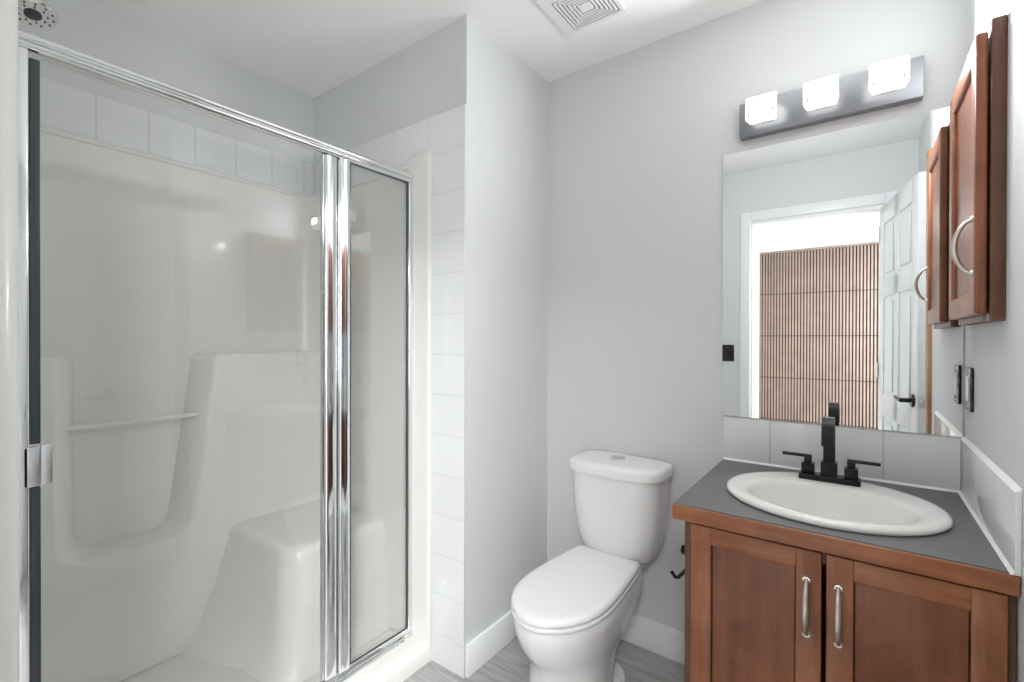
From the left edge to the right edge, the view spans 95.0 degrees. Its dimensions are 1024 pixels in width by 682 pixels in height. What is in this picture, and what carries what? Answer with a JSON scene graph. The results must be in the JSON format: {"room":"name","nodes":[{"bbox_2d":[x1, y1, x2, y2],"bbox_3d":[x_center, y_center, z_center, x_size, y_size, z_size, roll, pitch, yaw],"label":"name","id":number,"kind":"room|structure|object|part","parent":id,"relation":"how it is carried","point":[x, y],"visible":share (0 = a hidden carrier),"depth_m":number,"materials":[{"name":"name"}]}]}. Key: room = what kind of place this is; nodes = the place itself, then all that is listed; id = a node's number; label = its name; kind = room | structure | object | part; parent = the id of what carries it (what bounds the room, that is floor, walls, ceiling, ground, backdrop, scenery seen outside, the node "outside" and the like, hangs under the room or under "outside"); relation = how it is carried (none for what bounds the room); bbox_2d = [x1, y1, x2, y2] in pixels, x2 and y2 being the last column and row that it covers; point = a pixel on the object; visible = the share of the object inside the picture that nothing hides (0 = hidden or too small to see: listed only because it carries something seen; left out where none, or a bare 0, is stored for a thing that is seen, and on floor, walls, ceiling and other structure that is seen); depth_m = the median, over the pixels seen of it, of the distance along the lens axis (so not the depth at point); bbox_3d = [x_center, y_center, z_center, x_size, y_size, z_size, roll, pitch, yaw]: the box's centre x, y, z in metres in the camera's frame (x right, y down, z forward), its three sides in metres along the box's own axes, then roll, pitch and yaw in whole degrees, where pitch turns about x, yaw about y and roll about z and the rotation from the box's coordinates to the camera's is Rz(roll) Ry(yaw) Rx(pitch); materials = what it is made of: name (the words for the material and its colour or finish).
{"room":"bathroom","nodes":[
{"label":"bathroom","id":0,"kind":"room"},
{"bbox_2d":[18,0,313,163],"bbox_3d":[-1.434,0.019,1.810,0.100,2.440,1.374,0,0,37],"label":"wall","id":1,"kind":"structure","parent":0,"point":[90,27],"depth_m":1.84,"materials":[{"name":"white paint"}]},
{"bbox_2d":[40,76,312,195],"bbox_3d":[-1.330,-0.767,1.853,0.009,0.212,1.179,0,0,37],"label":"shower tile","id":2,"kind":"structure","parent":1,"relation":"attached to","point":[63,107],"depth_m":1.82,"materials":[{"name":"white tile"}]},
{"bbox_2d":[92,0,762,97],"bbox_3d":[-0.708,-1.232,0.043,4.400,0.080,4.671,0,0,37],"label":"ceiling","id":3,"kind":"structure","parent":0,"point":[310,48],"depth_m":1.80,"materials":[{"name":"white paint"}]},
{"bbox_2d":[536,0,626,35],"bbox_3d":[0.245,-1.190,1.663,0.241,0.012,0.236,0,0,37],"label":"ceiling vent","id":4,"kind":"object","parent":3,"relation":"in","point":[572,16],"visible":1,"depth_m":1.69,"materials":[{"name":"white plastic"}]},
{"bbox_2d":[314,15,547,676],"bbox_3d":[-0.420,0.019,2.326,1.115,2.440,0.662,0,0,37],"label":"wall","id":5,"kind":"structure","parent":0,"point":[505,99],"depth_m":1.92,"materials":[{"name":"white paint"}]},
{"bbox_2d":[313,104,465,677],"bbox_3d":[-0.576,0.184,2.025,1.006,2.112,0.009,0,0,37],"label":"shower tile","id":6,"kind":"structure","parent":5,"relation":"attached to","point":[443,134],"depth_m":1.78,"materials":[{"name":"white tile"}]},
{"bbox_2d":[466,610,516,677],"bbox_3d":[0.000,1.181,1.955,0.013,0.122,0.564,0,0,37],"label":"baseboard","id":7,"kind":"structure","parent":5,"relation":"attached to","point":[488,643],"depth_m":1.82,"materials":[{"name":"white paint"}]},
{"bbox_2d":[403,636,683,681],"bbox_3d":[-0.714,1.288,0.053,4.400,0.080,4.671,0,0,37],"label":"floor","id":8,"kind":"structure","parent":0,"point":[511,663],"depth_m":1.78,"materials":[{"name":"grey tile"}]},
{"bbox_2d":[0,0,431,681],"bbox_3d":[-0.991,0.247,1.605,0.841,1.983,1.160,0,0,37],"label":"shower stall","id":9,"kind":"object","parent":8,"relation":"on","point":[180,301],"visible":0.98,"depth_m":1.79,"materials":[{"name":"white plastic"}]},
{"bbox_3d":[-1.284,0.241,1.821,0.113,1.897,1.159,0,0,37],"label":"long wall panel","id":10,"kind":"part","parent":9,"relation":"part of","materials":[{"name":"white plastic"}]},
{"bbox_2d":[18,28,413,681],"bbox_3d":[-0.731,0.254,1.432,0.052,1.828,1.092,0,0,37],"label":"shower door","id":11,"kind":"structure","parent":9,"relation":"attached to","point":[35,462],"depth_m":1.56,"materials":[{"name":"silver metal"}]},
{"bbox_3d":[-0.730,-0.642,1.429,0.049,0.036,1.092,0,0,37],"label":"header rail","id":12,"kind":"part","parent":11,"relation":"part of","materials":[{"name":"silver metal"}]},
{"bbox_3d":[-0.587,0.257,1.629,0.037,1.762,0.047,0,0,37],"label":"post","id":13,"kind":"part","parent":11,"relation":"part of","materials":[{"name":"silver metal"}]},
{"bbox_3d":[-0.732,1.153,1.435,0.050,0.030,1.092,0,0,37],"label":"rail","id":14,"kind":"part","parent":11,"relation":"part of","materials":[{"name":"silver metal"}]},
{"bbox_3d":[-0.938,0.974,1.862,0.585,0.449,0.674,0,0,37],"label":"corner seat","id":15,"kind":"part","parent":9,"relation":"part of","materials":[{"name":"white plastic"}]},
{"bbox_3d":[-0.723,0.242,2.057,0.728,1.896,0.112,0,0,37],"label":"wall panel","id":16,"kind":"part","parent":9,"relation":"part of","materials":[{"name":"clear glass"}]},
{"bbox_2d":[511,450,672,681],"bbox_3d":[0.265,0.852,1.645,0.386,0.783,0.728,0,0,38],"label":"toilet","id":17,"kind":"object","parent":8,"relation":"on","point":[571,613],"visible":1,"depth_m":1.62,"materials":[{"name":"white ceramic"}]},
{"bbox_3d":[0.206,0.831,1.569,0.311,0.016,0.536,0,0,38],"label":"seat","id":18,"kind":"part","parent":17,"relation":"part of","materials":[{"name":"white plastic"}]},
{"bbox_3d":[0.206,0.809,1.568,0.309,0.024,0.534,0,0,38],"label":"seat lid","id":19,"kind":"part","parent":17,"relation":"part of","materials":[{"name":"white plastic"}]},
{"bbox_3d":[0.413,0.486,1.833,0.386,0.044,0.247,0,0,38],"label":"tank lid","id":20,"kind":"part","parent":17,"relation":"part of","materials":[{"name":"white ceramic"}]},
{"bbox_3d":[0.415,0.674,1.837,0.360,0.338,0.229,0,0,38],"label":"tank","id":21,"kind":"part","parent":17,"relation":"part of","materials":[{"name":"white ceramic"}]},
{"bbox_2d":[684,521,1015,681],"bbox_3d":[0.857,0.859,1.275,0.613,0.775,0.608,0,0,37],"label":"vanity cabinet","id":22,"kind":"object","parent":8,"relation":"on","point":[757,609],"visible":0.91,"depth_m":1.05,"materials":[{"name":"brown wood"}]},
{"bbox_2d":[670,545,684,578],"bbox_3d":[0.548,0.693,1.462,0.111,0.120,0.040,0,0,37],"label":"paper holder","id":23,"kind":"object","parent":22,"relation":"attached to","point":[682,573],"visible":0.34,"depth_m":1.47,"materials":[{"name":"black metal"}]},
{"bbox_3d":[0.548,0.719,1.463,0.111,0.068,0.011,0,0,37],"label":"hook arm","id":24,"kind":"part","parent":23,"relation":"part of","materials":[{"name":"black metal"}]},
{"bbox_3d":[0.562,0.653,1.452,0.075,0.040,0.040,0,0,37],"label":"post","id":25,"kind":"part","parent":23,"relation":"part of","materials":[{"name":"black metal"}]},
{"bbox_3d":[0.588,0.804,1.152,0.180,0.557,0.007,0,0,37],"label":"door panel","id":26,"kind":"part","parent":22,"relation":"part of","materials":[{"name":"brown wood"}]},
{"bbox_3d":[0.586,0.804,1.150,0.286,0.654,0.018,0,0,37],"label":"door","id":27,"kind":"part","parent":22,"relation":"part of","materials":[{"name":"brown wood"}]},
{"bbox_3d":[0.664,0.607,1.062,0.019,0.143,0.036,0,0,37],"label":"pull handle","id":28,"kind":"part","parent":22,"relation":"part of","materials":[{"name":"silver metal"}]},
{"bbox_3d":[0.712,0.607,1.026,0.019,0.143,0.036,0,0,37],"label":"pull handle","id":29,"kind":"part","parent":22,"relation":"part of","materials":[{"name":"silver metal"}]},
{"bbox_2d":[672,459,1019,596],"bbox_3d":[0.859,0.453,1.295,0.639,0.038,0.596,0,0,37],"label":"countertop","id":30,"kind":"structure","parent":22,"relation":"on","point":[962,554],"depth_m":1.06,"materials":[{"name":"grey laminate"}]},
{"bbox_2d":[782,416,880,486],"bbox_3d":[0.924,0.319,1.371,0.243,0.196,0.130,0,0,37],"label":"faucet","id":31,"kind":"object","parent":30,"relation":"on","point":[829,466],"visible":1,"depth_m":1.38,"materials":[{"name":"black metal"}]},
{"bbox_3d":[0.884,0.373,1.449,0.084,0.055,0.033,0,0,37],"label":"handle","id":32,"kind":"part","parent":31,"relation":"part of","materials":[{"name":"black metal"}]},
{"bbox_3d":[0.923,0.311,1.369,0.041,0.180,0.124,0,0,37],"label":"spout","id":33,"kind":"part","parent":31,"relation":"part of","materials":[{"name":"black metal"}]},
{"bbox_3d":[0.947,0.409,1.402,0.152,0.016,0.052,0,0,37],"label":"plate","id":34,"kind":"part","parent":31,"relation":"part of","materials":[{"name":"black metal"}]},
{"bbox_3d":[1.011,0.374,1.355,0.084,0.055,0.033,0,0,37],"label":"handle","id":35,"kind":"part","parent":31,"relation":"part of","materials":[{"name":"black metal"}]},
{"bbox_2d":[727,472,952,536],"bbox_3d":[0.853,0.491,1.270,0.497,0.152,0.449,0,0,37],"label":"sink","id":36,"kind":"object","parent":30,"relation":"in","point":[868,508],"visible":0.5,"depth_m":1.29,"materials":[{"name":"white ceramic"}]},
{"bbox_3d":[0.824,0.806,0.977,0.180,0.557,0.007,0,0,37],"label":"door panel","id":37,"kind":"part","parent":22,"relation":"part of","materials":[{"name":"brown wood"}]},
{"bbox_3d":[0.823,0.806,0.975,0.284,0.654,0.018,0,0,37],"label":"door","id":38,"kind":"part","parent":22,"relation":"part of","materials":[{"name":"brown wood"}]},
{"bbox_2d":[547,0,966,631],"bbox_3d":[0.761,0.024,1.802,1.407,2.440,0.100,0,0,37],"label":"wall","id":39,"kind":"structure","parent":0,"point":[639,138],"depth_m":1.85,"materials":[{"name":"white paint"}]},
{"bbox_2d":[620,613,684,664],"bbox_3d":[0.483,1.182,1.940,0.781,0.122,0.013,0,0,37],"label":"baseboard","id":40,"kind":"structure","parent":39,"relation":"attached to","point":[666,641],"depth_m":1.86,"materials":[{"name":"white paint"}]},
{"bbox_2d":[739,55,923,140],"bbox_3d":[0.993,-0.776,1.502,0.493,0.120,0.102,0,0,37],"label":"vanity light","id":41,"kind":"object","parent":39,"relation":"attached to","point":[898,81],"visible":1,"depth_m":1.47,"materials":[{"name":"grey metal"}]},
{"bbox_3d":[0.845,-0.783,1.587,0.093,0.075,0.058,0,0,37],"label":"lamp shade","id":42,"kind":"part","parent":41,"relation":"part of","materials":[{"name":"white glass"}]},
{"bbox_3d":[0.980,-0.782,1.488,0.093,0.075,0.058,0,0,37],"label":"lamp shade","id":43,"kind":"part","parent":41,"relation":"part of","materials":[{"name":"white glass"}]},
{"bbox_3d":[1.114,-0.781,1.388,0.093,0.075,0.058,0,0,37],"label":"lamp shade","id":44,"kind":"part","parent":41,"relation":"part of","materials":[{"name":"white glass"}]},
{"bbox_2d":[723,416,960,492],"bbox_3d":[1.030,0.355,1.532,0.632,0.155,0.014,0,0,37],"label":"backsplash","id":45,"kind":"structure","parent":39,"relation":"attached to","point":[915,460],"depth_m":1.48,"materials":[{"name":"tile"}]},
{"bbox_2d":[722,107,963,436],"bbox_3d":[1.032,-0.203,1.534,0.645,0.953,0.006,0,0,37],"label":"vanity mirror","id":46,"kind":"object","parent":39,"relation":"attached to","point":[835,245],"visible":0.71,"depth_m":1.50,"materials":[{"name":"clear mirror"}]},
{"bbox_2d":[964,0,1023,681],"bbox_3d":[0.790,0.029,0.576,0.100,2.440,2.036,0,0,37],"label":"wall","id":47,"kind":"structure","parent":0,"point":[995,350],"depth_m":0.95,"materials":[{"name":"white paint"}]},
{"bbox_2d":[965,367,973,411],"bbox_3d":[1.232,0.130,1.266,0.009,0.116,0.076,0,0,37],"label":"switch plate","id":48,"kind":"object","parent":47,"relation":"attached to","point":[969,372],"visible":1,"depth_m":1.25,"materials":[{"name":"black plastic"}]},
{"bbox_2d":[949,14,1007,325],"bbox_3d":[1.103,-0.358,1.148,0.081,0.632,0.391,0,0,37],"label":"medicine cabinet","id":49,"kind":"object","parent":47,"relation":"attached to","point":[978,104],"visible":1,"depth_m":1.00,"materials":[{"name":"brown wood"}]},
{"bbox_3d":[0.986,-0.206,1.029,0.037,0.131,0.014,0,0,37],"label":"pull handle","id":50,"kind":"part","parent":49,"relation":"part of","materials":[{"name":"silver metal"}]},
{"bbox_3d":[1.104,-0.356,1.139,0.006,0.506,0.271,0,0,37],"label":"door panel","id":51,"kind":"part","parent":49,"relation":"part of","materials":[{"name":"brown wood"}]},
{"bbox_3d":[1.103,-0.356,1.141,0.020,0.598,0.363,0,0,37],"label":"door","id":52,"kind":"part","parent":49,"relation":"part of","materials":[{"name":"brown wood"}]},
{"bbox_2d":[958,436,1021,576],"bbox_3d":[1.112,0.353,1.110,0.014,0.163,0.596,0,0,37],"label":"backsplash","id":53,"kind":"structure","parent":47,"relation":"attached to","point":[994,500],"depth_m":1.01,"materials":[{"name":"tile"}]},
{"bbox_3d":[-0.757,0.026,0.576,2.455,2.440,0.195,0,0,37],"label":"wall","id":54,"kind":"structure","parent":0,"visible":0},
{"bbox_2d":[18,0,58,28],"bbox_3d":[-1.320,-0.938,1.237,0.102,0.135,0.184,0,0,37],"label":"shower fixture","id":55,"kind":"object","parent":54,"relation":"attached to","point":[34,13],"visible":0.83,"depth_m":1.27,"materials":[{"name":"silver metal"}]}
]}

